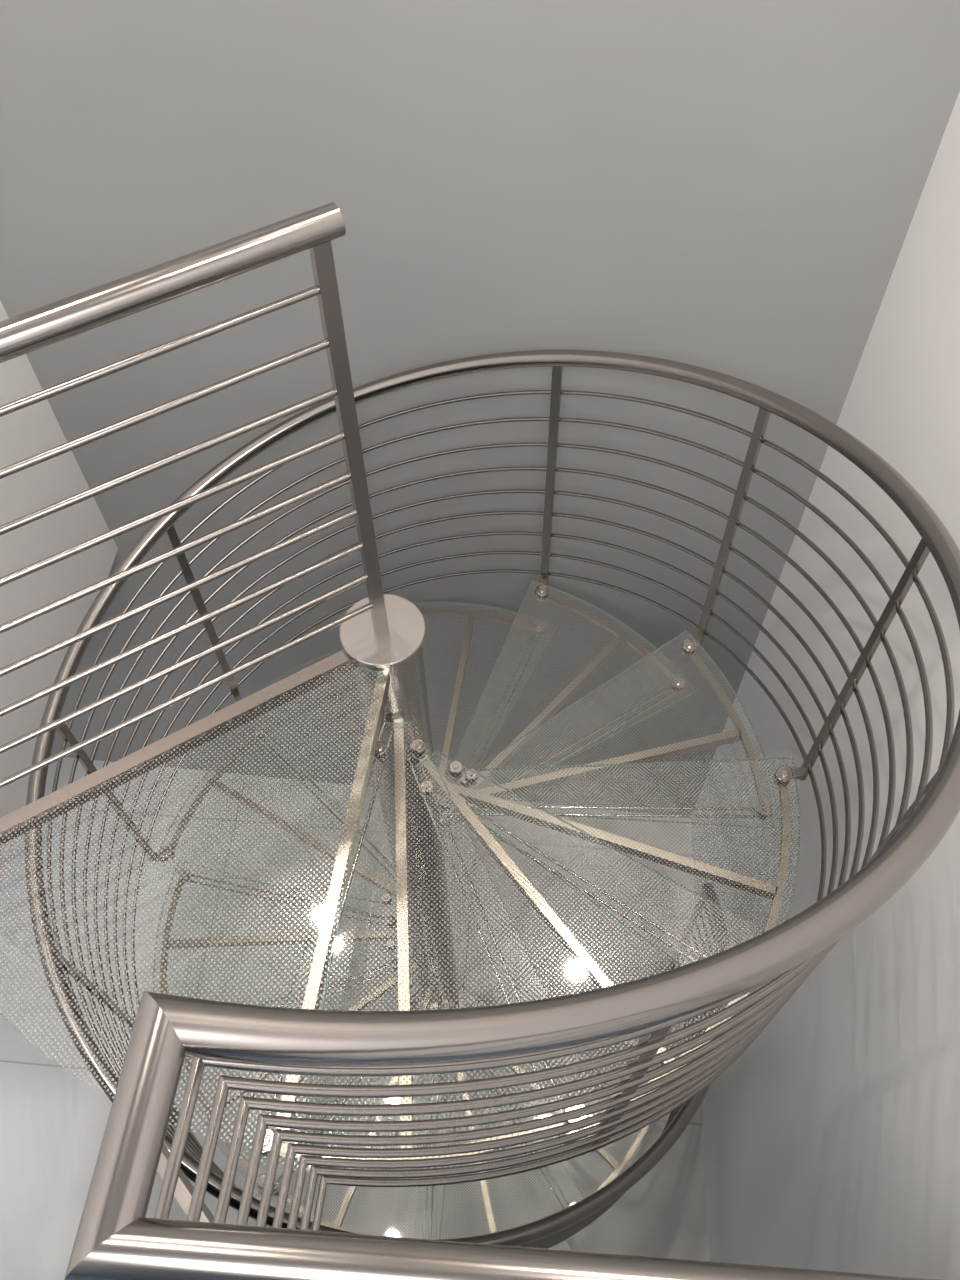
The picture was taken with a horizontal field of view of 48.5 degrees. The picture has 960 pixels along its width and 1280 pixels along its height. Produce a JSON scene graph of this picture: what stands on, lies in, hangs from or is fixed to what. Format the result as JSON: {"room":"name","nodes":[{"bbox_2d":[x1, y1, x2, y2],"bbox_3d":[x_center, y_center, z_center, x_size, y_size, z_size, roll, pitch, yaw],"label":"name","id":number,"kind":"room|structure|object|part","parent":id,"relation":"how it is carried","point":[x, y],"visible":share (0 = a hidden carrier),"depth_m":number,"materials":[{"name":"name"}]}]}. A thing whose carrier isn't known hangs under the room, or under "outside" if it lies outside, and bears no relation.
{"room":"stairwell","nodes":[
{"label":"stairwell","id":0,"kind":"room"},
{"bbox_2d":[0,301,117,886],"bbox_3d":[-1.680,0.886,0.442,0.150,4.425,5.889,4,57,3],"label":"wall","id":1,"kind":"structure","parent":0,"point":[34,429],"depth_m":3.27,"materials":[{"name":"white paint"}]},
{"bbox_2d":[154,718,396,905],"bbox_3d":[-0.672,0.594,3.751,0.891,0.013,0.729,-1,56,0],"label":"stair tread","id":2,"kind":"object","parent":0,"point":[231,747],"depth_m":3.70,"materials":[{"name":"grey metal"}]},
{"bbox_2d":[245,648,391,855],"bbox_3d":[-0.523,0.369,3.652,0.678,0.013,0.898,-1,56,0],"label":"stair tread","id":3,"kind":"object","parent":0,"point":[328,654],"depth_m":3.68,"materials":[{"name":"grey metal"}]},
{"bbox_2d":[0,757,708,1279],"bbox_3d":[-1.525,2.992,3.948,5.220,0.100,6.232,-1,56,0],"label":"floor","id":4,"kind":"structure","parent":0,"point":[53,1123],"depth_m":4.81,"materials":[{"name":"stone"}]},
{"bbox_2d":[339,594,476,1010],"bbox_3d":[-0.178,0.833,3.439,0.320,3.101,0.320,-1,56,0],"label":"pole","id":5,"kind":"object","parent":4,"relation":"on","point":[407,698],"depth_m":2.40,"materials":[{"name":"silver metal"}]},
{"bbox_2d":[0,661,383,1155],"bbox_3d":[-0.597,0.421,1.897,0.825,0.013,0.914,-1,56,0],"label":"landing","id":6,"kind":"object","parent":5,"relation":"attached to","point":[359,664],"visible":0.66,"depth_m":1.88,"materials":[{"name":"grey metal"}]},
{"bbox_2d":[0,650,357,844],"bbox_3d":[-0.714,0.268,2.007,1.100,0.040,0.028,-27,60,-16],"label":"beam","id":7,"kind":"structure","parent":6,"relation":"attached to","point":[107,774],"depth_m":2.03,"materials":[{"name":"silver metal"}]},
{"bbox_2d":[0,202,388,787],"bbox_3d":[-0.611,-0.059,1.641,1.010,1.004,0.043,-27,60,-16],"label":"guard railing","id":8,"kind":"object","parent":7,"relation":"on","point":[314,230],"visible":1,"depth_m":1.52,"materials":[{"name":"silver metal"}]},
{"bbox_3d":[-0.617,-0.325,1.240,1.010,0.043,0.043,-27,60,-16],"label":"rail","id":9,"kind":"part","parent":8,"relation":"part of","materials":[{"name":"silver metal"}]},
{"bbox_2d":[157,1144,213,1222],"bbox_3d":[-0.424,0.877,1.621,0.020,0.080,0.328,-38,64,-21],"label":"plate","id":10,"kind":"object","parent":6,"relation":"attached to","point":[184,1188],"visible":0.22,"depth_m":1.61,"materials":[{"name":"silver metal"}]},
{"bbox_2d":[160,868,396,993],"bbox_3d":[-0.664,1.069,3.698,0.881,0.065,0.581,-1,56,0],"label":"tread frame","id":11,"kind":"object","parent":5,"relation":"attached to","point":[183,871],"visible":0.57,"depth_m":3.72,"materials":[{"name":"silver metal"}]},
{"bbox_2d":[153,860,396,1005],"bbox_3d":[-0.683,1.062,3.687,0.884,0.013,0.653,-1,56,0],"label":"stair tread","id":12,"kind":"object","parent":11,"relation":"on","point":[170,884],"depth_m":3.70,"materials":[{"name":"grey metal"}]},
{"bbox_2d":[161,726,396,905],"bbox_3d":[-0.703,0.752,3.662,0.558,0.065,0.886,-38,64,-22],"label":"tread frame","id":13,"kind":"object","parent":5,"relation":"attached to","point":[261,728],"visible":0.62,"depth_m":3.74,"materials":[{"name":"silver metal"}]},
{"bbox_2d":[184,956,419,1188],"bbox_3d":[-0.543,1.490,3.663,0.886,0.065,0.558,-17,58,-10],"label":"tread frame","id":14,"kind":"object","parent":5,"relation":"attached to","point":[260,1179],"visible":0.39,"depth_m":3.79,"materials":[{"name":"silver metal"}]},
{"bbox_2d":[181,957,422,1196],"bbox_3d":[-0.638,1.482,3.654,0.876,0.013,0.777,-1,56,0],"label":"stair tread","id":15,"kind":"object","parent":14,"relation":"on","point":[410,957],"depth_m":3.65,"materials":[{"name":"grey metal"}]},
{"bbox_2d":[275,671,389,1130],"bbox_3d":[-0.252,0.422,1.923,0.155,0.038,0.853,-1,56,0],"label":"support","id":16,"kind":"object","parent":5,"relation":"attached to","point":[386,680],"depth_m":1.92,"materials":[{"name":"silver metal"}]},
{"bbox_2d":[329,679,375,783],"bbox_3d":[-0.510,0.415,3.637,0.558,0.065,0.886,-8,57,-5],"label":"tread frame","id":17,"kind":"object","parent":5,"relation":"attached to","point":[334,681],"visible":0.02,"depth_m":3.73,"materials":[{"name":"silver metal"}]},
{"bbox_3d":[-0.510,0.415,3.637,0.558,0.065,0.886,-8,57,-5],"label":"frame","id":18,"kind":"part","parent":17,"relation":"part of","materials":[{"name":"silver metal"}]},
{"bbox_2d":[272,985,438,1232],"bbox_3d":[-0.436,1.671,3.787,0.577,0.065,0.908,-1,56,0],"label":"tread frame","id":19,"kind":"object","parent":5,"relation":"attached to","point":[429,990],"visible":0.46,"depth_m":3.65,"materials":[{"name":"silver metal"}]},
{"bbox_2d":[258,984,438,1239],"bbox_3d":[-0.455,1.677,3.768,0.617,0.013,0.897,-1,56,0],"label":"stair tread","id":20,"kind":"object","parent":19,"relation":"on","point":[423,984],"depth_m":3.61,"materials":[{"name":"grey metal"}]},
{"bbox_3d":[-0.197,-0.020,2.152,0.174,0.012,0.174,-1,56,0],"label":"pole cap","id":21,"kind":"part","parent":5,"relation":"part of","materials":[{"name":"silver metal"}]},
{"bbox_2d":[253,719,587,1159],"bbox_3d":[-0.108,0.534,2.076,0.580,0.065,0.880,-1,56,0],"label":"tread frame","id":22,"kind":"object","parent":5,"relation":"attached to","point":[418,746],"visible":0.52,"depth_m":2.11,"materials":[{"name":"silver metal"}]},
{"bbox_2d":[239,719,604,1172],"bbox_3d":[-0.108,0.542,2.056,0.652,0.013,0.884,-1,56,0],"label":"stair tread","id":23,"kind":"object","parent":22,"relation":"on","point":[410,721],"depth_m":2.03,"materials":[{"name":"grey metal"}]},
{"bbox_2d":[420,609,545,836],"bbox_3d":[-0.054,0.261,3.487,0.575,0.065,0.888,-1,56,0],"label":"tread frame","id":24,"kind":"object","parent":5,"relation":"attached to","point":[421,610],"visible":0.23,"depth_m":3.61,"materials":[{"name":"silver metal"}]},
{"bbox_2d":[412,602,556,829],"bbox_3d":[-0.051,0.237,3.487,0.647,0.013,0.887,-1,56,0],"label":"stair tread","id":25,"kind":"object","parent":24,"relation":"on","point":[455,603],"depth_m":3.58,"materials":[{"name":"grey metal"}]},
{"bbox_2d":[423,999,576,1238],"bbox_3d":[0.067,1.779,3.954,0.567,0.065,0.883,-1,56,0],"label":"tread frame","id":26,"kind":"object","parent":5,"relation":"attached to","point":[446,1001],"visible":0.05,"depth_m":3.81,"materials":[{"name":"silver metal"}]},
{"bbox_2d":[455,1007,648,1208],"bbox_3d":[0.338,1.719,4.236,0.558,0.065,0.886,-27,60,-16],"label":"tread frame","id":27,"kind":"object","parent":5,"relation":"attached to","point":[517,1072],"visible":0.06,"depth_m":4.06,"materials":[{"name":"silver metal"}]},
{"bbox_2d":[461,1003,654,1212],"bbox_3d":[0.322,1.828,4.149,0.848,0.013,0.822,-1,56,0],"label":"stair tread","id":28,"kind":"object","parent":27,"relation":"on","point":[463,1003],"depth_m":4.04,"materials":[{"name":"grey metal"}]},
{"bbox_2d":[440,585,684,830],"bbox_3d":[0.118,0.154,3.309,0.886,0.065,0.558,-28,60,-17],"label":"tread frame","id":29,"kind":"object","parent":5,"relation":"attached to","point":[542,591],"visible":0.53,"depth_m":3.32,"materials":[{"name":"silver metal"}]},
{"bbox_2d":[438,580,696,822],"bbox_3d":[0.261,0.160,3.287,0.815,0.013,0.854,-1,56,0],"label":"stair tread","id":30,"kind":"object","parent":29,"relation":"on","point":[554,589],"depth_m":3.30,"materials":[{"name":"grey metal"}]},
{"bbox_2d":[478,969,665,1087],"bbox_3d":[0.356,1.694,4.498,0.891,0.065,0.573,-1,56,0],"label":"tread frame","id":31,"kind":"object","parent":5,"relation":"attached to","point":[659,970],"visible":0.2,"depth_m":4.49,"materials":[{"name":"silver metal"}]},
{"bbox_2d":[409,755,747,1144],"bbox_3d":[0.254,0.539,2.314,0.559,0.065,0.886,-18,58,-11],"label":"tread frame","id":32,"kind":"object","parent":5,"relation":"attached to","point":[455,767],"visible":0.46,"depth_m":2.32,"materials":[{"name":"silver metal"}]},
{"bbox_2d":[415,750,766,1152],"bbox_3d":[0.250,0.614,2.249,0.786,0.013,0.871,-1,56,0],"label":"stair tread","id":33,"kind":"object","parent":32,"relation":"on","point":[483,777],"depth_m":2.27,"materials":[{"name":"grey metal"}]},
{"bbox_2d":[440,639,772,820],"bbox_3d":[0.331,0.253,2.994,0.885,0.065,0.564,-1,56,0],"label":"tread frame","id":34,"kind":"object","parent":5,"relation":"attached to","point":[689,646],"visible":0.59,"depth_m":2.94,"materials":[{"name":"silver metal"}]},
{"bbox_2d":[448,630,779,828],"bbox_3d":[0.341,0.243,2.985,0.892,0.013,0.632,-1,56,0],"label":"stair tread","id":35,"kind":"object","parent":34,"relation":"on","point":[597,817],"depth_m":2.94,"materials":[{"name":"grey metal"}]},
{"bbox_2d":[435,766,792,961],"bbox_3d":[0.331,0.564,2.542,0.907,0.065,0.565,-1,56,0],"label":"tread frame","id":36,"kind":"object","parent":5,"relation":"attached to","point":[784,774],"visible":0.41,"depth_m":2.58,"materials":[{"name":"silver metal"}]},
{"bbox_2d":[438,757,799,1009],"bbox_3d":[0.346,0.567,2.525,0.896,0.013,0.619,-1,56,0],"label":"stair tread","id":37,"kind":"object","parent":36,"relation":"on","point":[781,758],"depth_m":2.59,"materials":[{"name":"grey metal"}]},
{"bbox_2d":[57,367,940,1199],"bbox_3d":[-0.158,0.642,2.918,1.973,3.850,2.230,-1,56,0],"label":"posts","id":38,"kind":"object","parent":4,"relation":"on","point":[921,553],"visible":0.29,"depth_m":2.78,"materials":[{"name":"silver metal"}]},
{"bbox_2d":[131,569,826,1248],"bbox_3d":[-0.164,0.866,3.271,2.011,2.895,2.253,-1,56,0],"label":"bar","id":39,"kind":"object","parent":38,"relation":"attached to","point":[324,1180],"visible":0.52,"depth_m":2.44,"materials":[{"name":"silver metal"}]},
{"bbox_2d":[122,551,837,1247],"bbox_3d":[-0.165,0.811,3.187,2.011,2.895,2.253,-1,56,0],"label":"bar","id":40,"kind":"object","parent":38,"relation":"attached to","point":[315,1171],"visible":0.48,"depth_m":2.28,"materials":[{"name":"silver metal"}]},
{"bbox_2d":[113,531,850,1247],"bbox_3d":[-0.167,0.756,3.104,2.011,2.895,2.253,-1,56,0],"label":"bar","id":41,"kind":"object","parent":38,"relation":"attached to","point":[305,1160],"visible":0.52,"depth_m":2.14,"materials":[{"name":"silver metal"}]},
{"bbox_2d":[103,511,864,1247],"bbox_3d":[-0.168,0.701,3.021,2.011,2.895,2.253,-1,56,0],"label":"bar","id":42,"kind":"object","parent":38,"relation":"attached to","point":[293,1149],"visible":0.59,"depth_m":1.68,"materials":[{"name":"silver metal"}]},
{"bbox_2d":[93,489,879,1246],"bbox_3d":[-0.169,0.645,2.937,2.011,2.895,2.253,-1,56,0],"label":"bar","id":43,"kind":"object","parent":38,"relation":"attached to","point":[279,1136],"visible":0.59,"depth_m":1.59,"materials":[{"name":"silver metal"}]},
{"bbox_2d":[83,467,895,1246],"bbox_3d":[-0.170,0.590,2.854,2.011,2.895,2.253,-1,56,0],"label":"bar","id":44,"kind":"object","parent":38,"relation":"attached to","point":[263,1121],"visible":0.55,"depth_m":1.47,"materials":[{"name":"silver metal"}]},
{"bbox_2d":[24,349,959,1279],"bbox_3d":[-0.179,0.345,2.514,2.118,2.926,2.318,-1,56,0],"label":"handrail","id":45,"kind":"object","parent":38,"relation":"attached to","point":[115,1239],"visible":0.83,"depth_m":0.88,"materials":[{"name":"silver metal"}]},
{"bbox_2d":[71,442,913,1246],"bbox_3d":[-0.171,0.535,2.771,2.011,2.895,2.253,-1,56,0],"label":"bar","id":46,"kind":"object","parent":38,"relation":"attached to","point":[246,1103],"visible":0.56,"depth_m":1.36,"materials":[{"name":"silver metal"}]},
{"bbox_2d":[59,417,932,1220],"bbox_3d":[-0.173,0.480,2.687,2.011,2.895,2.253,-1,56,0],"label":"bar","id":47,"kind":"object","parent":38,"relation":"attached to","point":[225,1083],"visible":0.6,"depth_m":1.23,"materials":[{"name":"silver metal"}]},
{"bbox_2d":[47,390,954,1218],"bbox_3d":[-0.174,0.424,2.604,2.011,2.895,2.253,-1,56,0],"label":"bar","id":48,"kind":"object","parent":38,"relation":"attached to","point":[163,1208],"visible":0.48,"depth_m":1.12,"materials":[{"name":"silver metal"}]},
{"bbox_2d":[0,0,959,814],"bbox_3d":[-1.605,-1.110,2.918,5.264,6.350,0.150,5,57,4],"label":"wall","id":49,"kind":"structure","parent":0,"point":[734,188],"depth_m":2.71,"materials":[{"name":"grey paint"}]},
{"bbox_2d":[413,1000,583,1239],"bbox_3d":[0.070,1.781,3.937,0.635,0.013,0.892,-1,56,0],"label":"stair tread","id":50,"kind":"object","parent":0,"point":[452,1000],"depth_m":3.80,"materials":[{"name":"grey metal"}]},
{"bbox_2d":[466,962,671,1097],"bbox_3d":[0.375,1.689,4.486,0.888,0.013,0.645,-1,56,0],"label":"stair tread","id":51,"kind":"object","parent":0,"point":[660,962],"depth_m":4.59,"materials":[{"name":"grey metal"}]},
{"bbox_2d":[691,91,959,1279],"bbox_3d":[0.878,1.501,1.152,0.150,6.350,5.576,3,57,3],"label":"wall","id":52,"kind":"structure","parent":0,"point":[832,1141],"depth_m":2.56,"materials":[{"name":"white paint"}]}
]}

